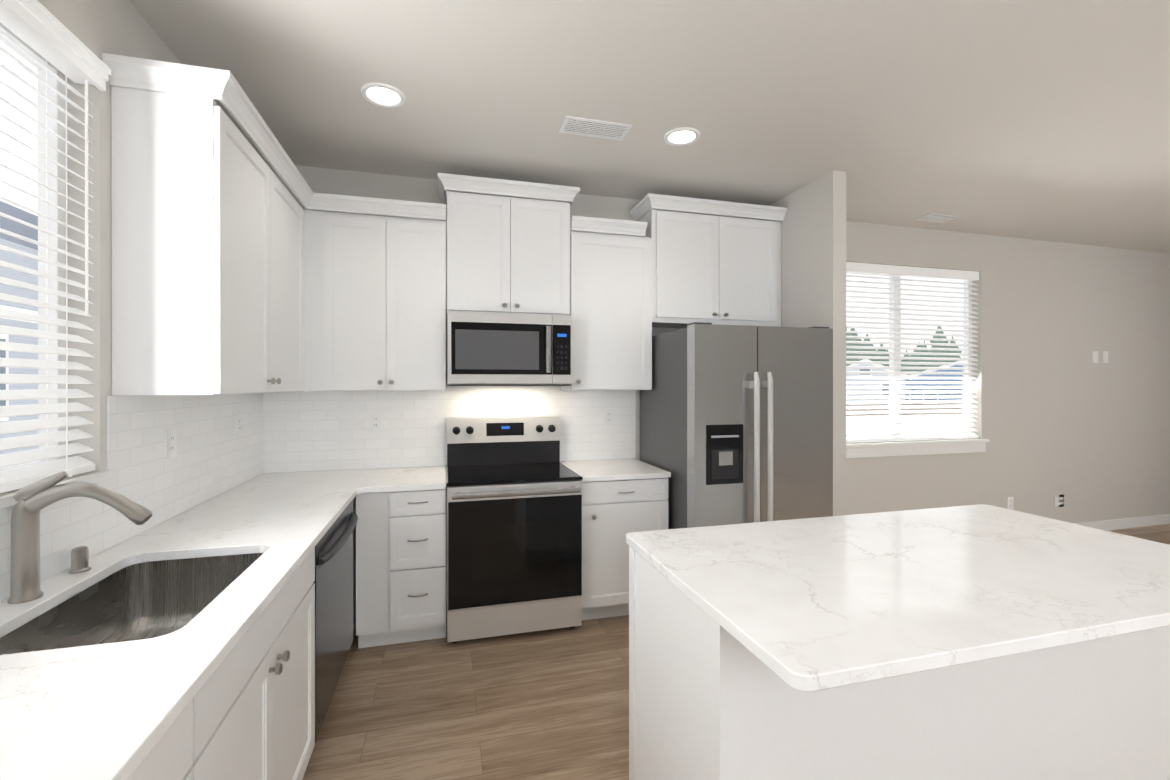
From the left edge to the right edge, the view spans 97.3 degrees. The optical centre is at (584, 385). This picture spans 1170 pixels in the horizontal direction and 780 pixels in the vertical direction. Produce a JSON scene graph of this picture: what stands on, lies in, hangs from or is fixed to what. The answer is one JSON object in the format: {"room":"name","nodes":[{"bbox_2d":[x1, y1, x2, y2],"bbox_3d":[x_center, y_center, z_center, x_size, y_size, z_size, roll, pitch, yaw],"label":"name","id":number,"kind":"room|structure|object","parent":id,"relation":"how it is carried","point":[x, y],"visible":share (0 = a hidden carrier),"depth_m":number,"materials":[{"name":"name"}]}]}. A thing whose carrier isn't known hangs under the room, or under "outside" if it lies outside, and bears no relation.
{"room":"kitchen","nodes":[
{"label":"kitchen","id":0,"kind":"room"},
{"bbox_2d":[68,546,90,573],"bbox_3d":[-1.477,0.507,1.505,0.048,0.069,0.048,0,0,-15],"label":"air gap","id":1,"kind":"object","parent":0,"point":[79,559],"visible":1,"depth_m":1.49,"materials":[{"name":"silver metal"}]},
{"bbox_2d":[0,0,180,496],"bbox_3d":[-1.138,0.040,-0.233,0.150,2.816,7.000,0,0,-15],"label":"wall","id":2,"kind":"structure","parent":0,"point":[97,28],"depth_m":1.67,"materials":[{"name":"grey paint"}]},
{"bbox_2d":[0,23,111,508],"bbox_3d":[-1.513,-0.357,1.208,0.153,1.333,0.998,0,0,-15],"label":"window","id":3,"kind":"structure","parent":2,"relation":"in","point":[59,200],"depth_m":1.60,"materials":[{"name":"white plastic"}]},
{"bbox_2d":[0,0,110,492],"bbox_3d":[-1.473,-0.378,1.225,0.093,1.308,0.930,0,0,-15],"label":"window blind","id":4,"kind":"object","parent":3,"relation":"attached to","point":[37,26],"visible":0.96,"depth_m":1.48,"materials":[{"name":"white plastic"}]},
{"bbox_2d":[0,393,262,600],"bbox_3d":[-1.528,0.288,1.501,0.007,0.507,3.449,0,0,-15],"label":"tile backsplash","id":5,"kind":"structure","parent":2,"relation":"attached to","point":[216,456],"depth_m":1.98,"materials":[{"name":"white tile"}]},
{"bbox_2d":[166,429,176,458],"bbox_3d":[-1.682,0.236,2.093,0.007,0.116,0.072,0,0,-15],"label":"outlet","id":6,"kind":"object","parent":5,"relation":"attached to","point":[171,434],"depth_m":2.09,"materials":[{"name":"white plastic"}]},
{"bbox_2d":[236,413,241,435],"bbox_3d":[-1.869,0.211,2.782,0.007,0.116,0.072,0,0,-15],"label":"outlet","id":7,"kind":"object","parent":5,"relation":"attached to","point":[238,416],"depth_m":2.77,"materials":[{"name":"white plastic"}]},
{"bbox_2d":[102,53,317,394],"bbox_3d":[-1.557,-0.528,2.295,0.367,1.120,1.174,0,0,-15],"label":"upper cabinet","id":8,"kind":"object","parent":2,"relation":"attached to","point":[207,254],"depth_m":1.80,"materials":[{"name":"white paint"}]},
{"bbox_2d":[310,173,786,236],"bbox_3d":[-0.066,-1.145,3.328,3.153,0.275,0.050,0,0,-15],"label":"crown molding","id":9,"kind":"structure","parent":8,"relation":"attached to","point":[452,182],"depth_m":3.28,"materials":[{"name":"white paint"}]},
{"bbox_2d":[129,0,1169,252],"bbox_3d":[3.373,-1.420,0.993,9.500,0.100,7.300,0,0,-15],"label":"ceiling","id":10,"kind":"structure","parent":0,"point":[1045,120],"depth_m":2.44,"materials":[{"name":"white paint"}]},
{"bbox_2d":[361,83,404,107],"bbox_3d":[-0.950,-1.366,2.428,0.195,0.012,0.195,0,0,-21],"label":"recessed light","id":11,"kind":"object","parent":10,"relation":"in","point":[383,95],"depth_m":2.42,"materials":[{"name":"white paint"}]},
{"bbox_2d":[559,116,631,140],"bbox_3d":[0.053,-1.368,2.745,0.360,0.009,0.170,0,0,-15],"label":"ceiling vent","id":12,"kind":"object","parent":10,"relation":"in","point":[594,128],"depth_m":2.73,"materials":[{"name":"white metal"}]},
{"bbox_2d":[664,127,699,145],"bbox_3d":[0.534,-1.366,2.832,0.195,0.012,0.195,0,0,36],"label":"recessed light","id":13,"kind":"object","parent":10,"relation":"in","point":[681,136],"depth_m":2.82,"materials":[{"name":"white paint"}]},
{"bbox_2d":[914,213,959,222],"bbox_3d":[2.883,-1.370,4.217,0.300,0.009,0.160,0,0,-15],"label":"ceiling vent","id":14,"kind":"object","parent":10,"relation":"in","point":[932,217],"depth_m":4.20,"materials":[{"name":"white metal"}]},
{"bbox_2d":[265,162,1169,599],"bbox_3d":[2.434,0.033,4.445,9.500,2.816,0.150,0,0,-15],"label":"wall","id":15,"kind":"structure","parent":0,"point":[1059,412],"depth_m":4.88,"materials":[{"name":"grey paint"}]},
{"bbox_2d":[303,210,445,390],"bbox_3d":[-1.267,-0.489,3.177,0.793,1.040,0.347,0,0,-15],"label":"upper cabinet","id":16,"kind":"object","parent":15,"relation":"attached to","point":[374,302],"visible":1,"depth_m":3.04,"materials":[{"name":"white paint"}]},
{"bbox_2d":[263,386,635,472],"bbox_3d":[-0.801,0.270,3.482,2.436,0.536,0.007,0,0,-15],"label":"tile backsplash","id":17,"kind":"structure","parent":15,"relation":"attached to","point":[303,431],"depth_m":3.38,"materials":[{"name":"white tile"}]},
{"bbox_2d":[370,413,381,430],"bbox_3d":[-1.353,0.238,3.325,0.072,0.116,0.007,0,0,-15],"label":"outlet","id":18,"kind":"object","parent":17,"relation":"attached to","point":[375,418],"depth_m":3.32,"materials":[{"name":"white plastic"}]},
{"bbox_2d":[604,409,612,424],"bbox_3d":[0.172,0.232,3.740,0.072,0.116,0.007,0,0,-15],"label":"outlet","id":19,"kind":"object","parent":17,"relation":"attached to","point":[608,413],"depth_m":3.74,"materials":[{"name":"white plastic"}]},
{"bbox_2d":[446,191,569,314],"bbox_3d":[-0.507,-0.820,3.383,0.777,0.749,0.347,0,0,-15],"label":"upper cabinet","id":20,"kind":"object","parent":15,"relation":"attached to","point":[508,254],"visible":0.96,"depth_m":3.24,"materials":[{"name":"white paint"}]},
{"bbox_2d":[447,311,572,385],"bbox_3d":[-0.492,-0.221,3.327,0.769,0.442,0.452,0,0,-15],"label":"microwave","id":21,"kind":"object","parent":20,"relation":"attached to","point":[497,349],"visible":1,"depth_m":3.15,"materials":[{"name":"silver metal"}]},
{"bbox_2d":[560,231,651,389],"bbox_3d":[0.146,-0.490,3.561,0.569,1.040,0.347,0,0,-15],"label":"upper cabinet","id":22,"kind":"object","parent":15,"relation":"attached to","point":[611,294],"visible":1,"depth_m":3.43,"materials":[{"name":"white paint"}]},
{"bbox_2d":[637,210,780,327],"bbox_3d":[0.917,-0.818,3.771,1.024,0.770,0.347,0,0,-15],"label":"upper cabinet","id":23,"kind":"object","parent":15,"relation":"attached to","point":[717,270],"visible":0.96,"depth_m":3.62,"materials":[{"name":"white paint"}]},
{"bbox_2d":[846,272,988,457],"bbox_3d":[2.691,-0.217,4.488,1.980,1.645,0.170,0,0,-15],"label":"window","id":24,"kind":"structure","parent":15,"relation":"in","point":[862,450],"depth_m":4.54,"materials":[{"name":"white plastic"}]},
{"bbox_2d":[846,262,978,442],"bbox_3d":[2.695,-0.277,4.476,1.868,1.522,0.072,0,0,-15],"label":"window blind","id":25,"kind":"object","parent":24,"relation":"attached to","point":[868,268],"visible":0.62,"depth_m":4.52,"materials":[{"name":"white plastic"}]},
{"bbox_2d":[1007,497,1013,509],"bbox_3d":[3.950,1.096,4.778,0.072,0.116,0.007,0,0,-15],"label":"outlet","id":26,"kind":"object","parent":15,"relation":"attached to","point":[1010,500],"depth_m":4.78,"materials":[{"name":"white plastic"}]},
{"bbox_2d":[1055,495,1064,506],"bbox_3d":[4.562,1.109,4.945,0.124,0.116,0.007,0,0,-15],"label":"outlet","id":27,"kind":"object","parent":15,"relation":"attached to","point":[1059,500],"depth_m":4.94,"materials":[{"name":"white plastic"}]},
{"bbox_2d":[1093,351,1097,362],"bbox_3d":[5.031,-0.280,5.069,0.072,0.116,0.009,0,0,-15],"label":"light switch","id":28,"kind":"object","parent":15,"relation":"attached to","point":[1095,356],"depth_m":5.06,"materials":[{"name":"white plastic"}]},
{"bbox_2d":[1103,351,1107,362],"bbox_3d":[5.166,-0.281,5.105,0.072,0.116,0.009,0,0,-15],"label":"light switch","id":29,"kind":"object","parent":15,"relation":"attached to","point":[1105,353],"depth_m":5.10,"materials":[{"name":"white plastic"}]},
{"bbox_2d":[1074,514,1169,530],"bbox_3d":[4.172,1.390,4.834,5.604,0.100,0.016,0,0,-15],"label":"baseboard","id":30,"kind":"structure","parent":15,"relation":"attached to","point":[1124,523],"depth_m":5.17,"materials":[{"name":"white paint"}]},
{"bbox_2d":[302,524,1169,779],"bbox_3d":[3.373,1.496,0.998,9.500,0.100,7.300,0,0,-15],"label":"floor","id":31,"kind":"structure","parent":0,"point":[551,704],"depth_m":2.29,"materials":[{"name":"brown wood"}]},
{"bbox_2d":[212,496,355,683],"bbox_3d":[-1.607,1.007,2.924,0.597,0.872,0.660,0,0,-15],"label":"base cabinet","id":32,"kind":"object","parent":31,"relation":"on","point":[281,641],"depth_m":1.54,"materials":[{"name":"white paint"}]},
{"bbox_2d":[0,469,379,779],"bbox_3d":[-1.210,0.557,1.586,0.660,0.030,3.447,0,0,-15],"label":"countertop","id":33,"kind":"structure","parent":32,"relation":"on","point":[110,711],"depth_m":1.06,"materials":[{"name":"white stone"}]},
{"bbox_2d":[7,471,152,603],"bbox_3d":[-1.306,0.382,1.339,0.301,0.321,0.062,0,0,-15],"label":"faucet","id":34,"kind":"object","parent":33,"relation":"on","point":[34,499],"visible":1,"depth_m":1.30,"materials":[{"name":"silver metal"}]},
{"bbox_2d":[0,553,262,654],"bbox_3d":[-1.175,0.707,1.389,0.450,0.265,0.714,0,0,-15],"label":"undermount sink","id":35,"kind":"object","parent":33,"relation":"in","point":[146,600],"visible":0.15,"depth_m":1.64,"materials":[{"name":"silver metal"}]},
{"bbox_2d":[308,500,357,762],"bbox_3d":[-1.355,1.010,2.231,0.624,0.868,0.799,0,0,-15],"label":"dishwasher","id":36,"kind":"object","parent":31,"relation":"on","point":[333,581],"visible":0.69,"depth_m":2.17,"materials":[{"name":"silver metal"}]},
{"bbox_2d":[356,489,445,647],"bbox_3d":[-1.071,1.007,3.075,0.466,0.872,0.650,0,0,-15],"label":"base cabinet","id":37,"kind":"object","parent":31,"relation":"on","point":[400,566],"visible":1,"depth_m":2.80,"materials":[{"name":"white paint"}]},
{"bbox_2d":[364,466,445,492],"bbox_3d":[-1.052,0.555,3.075,0.428,0.030,0.657,0,0,-15],"label":"countertop","id":38,"kind":"structure","parent":37,"relation":"on","point":[434,477],"depth_m":2.95,"materials":[{"name":"white stone"}]},
{"bbox_2d":[446,416,581,642],"bbox_3d":[-0.462,0.828,3.190,0.768,1.228,0.729,0,0,-15],"label":"electric range","id":39,"kind":"object","parent":31,"relation":"on","point":[514,523],"visible":1,"depth_m":2.92,"materials":[{"name":"silver metal"}]},
{"bbox_2d":[582,478,667,619],"bbox_3d":[0.172,1.006,3.413,0.567,0.872,0.650,0,0,-15],"label":"base cabinet","id":40,"kind":"object","parent":31,"relation":"on","point":[614,512],"visible":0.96,"depth_m":3.12,"materials":[{"name":"white paint"}]},
{"bbox_2d":[560,458,670,481],"bbox_3d":[0.173,0.554,3.419,0.574,0.030,0.637,0,0,-15],"label":"countertop","id":41,"kind":"structure","parent":40,"relation":"on","point":[607,470],"depth_m":3.26,"materials":[{"name":"white stone"}]},
{"bbox_2d":[640,322,832,528],"bbox_3d":[0.978,0.538,3.450,0.943,1.806,0.945,0,0,-15],"label":"refrigerator","id":42,"kind":"object","parent":31,"relation":"on","point":[736,424],"visible":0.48,"depth_m":3.08,"materials":[{"name":"silver metal"}]},
{"bbox_2d":[629,546,920,779],"bbox_3d":[0.505,1.001,1.588,0.565,0.888,0.636,0,0,-15],"label":"base cabinet","id":43,"kind":"object","parent":31,"relation":"on","point":[710,698],"depth_m":1.33,"materials":[{"name":"white paint"}]},
{"bbox_2d":[626,504,1169,691],"bbox_3d":[1.078,0.540,1.602,1.694,0.030,0.941,0,0,-15],"label":"countertop","id":44,"kind":"structure","parent":43,"relation":"on","point":[812,604],"depth_m":1.35,"materials":[{"name":"white stone"}]},
{"bbox_2d":[921,646,1060,779],"bbox_3d":[1.041,1.000,1.740,0.548,0.888,0.624,0,0,-15],"label":"panel","id":45,"kind":"object","parent":31,"relation":"on","point":[999,718],"depth_m":1.44,"materials":[{"name":"white paint"}]},
{"bbox_2d":[1061,626,1169,779],"bbox_3d":[1.579,1.000,1.881,0.565,0.888,0.636,0,0,-15],"label":"panel","id":46,"kind":"object","parent":31,"relation":"on","point":[1115,690],"depth_m":1.57,"materials":[{"name":"white paint"}]},
{"bbox_2d":[758,170,845,515],"bbox_3d":[1.524,0.034,3.694,0.101,2.816,0.820,0,0,-15],"label":"wall","id":47,"kind":"structure","parent":0,"point":[813,258],"depth_m":3.37,"materials":[{"name":"grey paint"}]},
{"label":"outside","id":48,"kind":"structure","parent":0,"visible":0},
{"bbox_2d":[0,201,962,467],"bbox_3d":[31.767,-2.303,47.988,116.684,15.740,67.776,0,0,-15],"label":"scenery","id":49,"kind":"structure","parent":48,"point":[14,243],"depth_m":10.08,"materials":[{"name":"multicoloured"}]}
]}

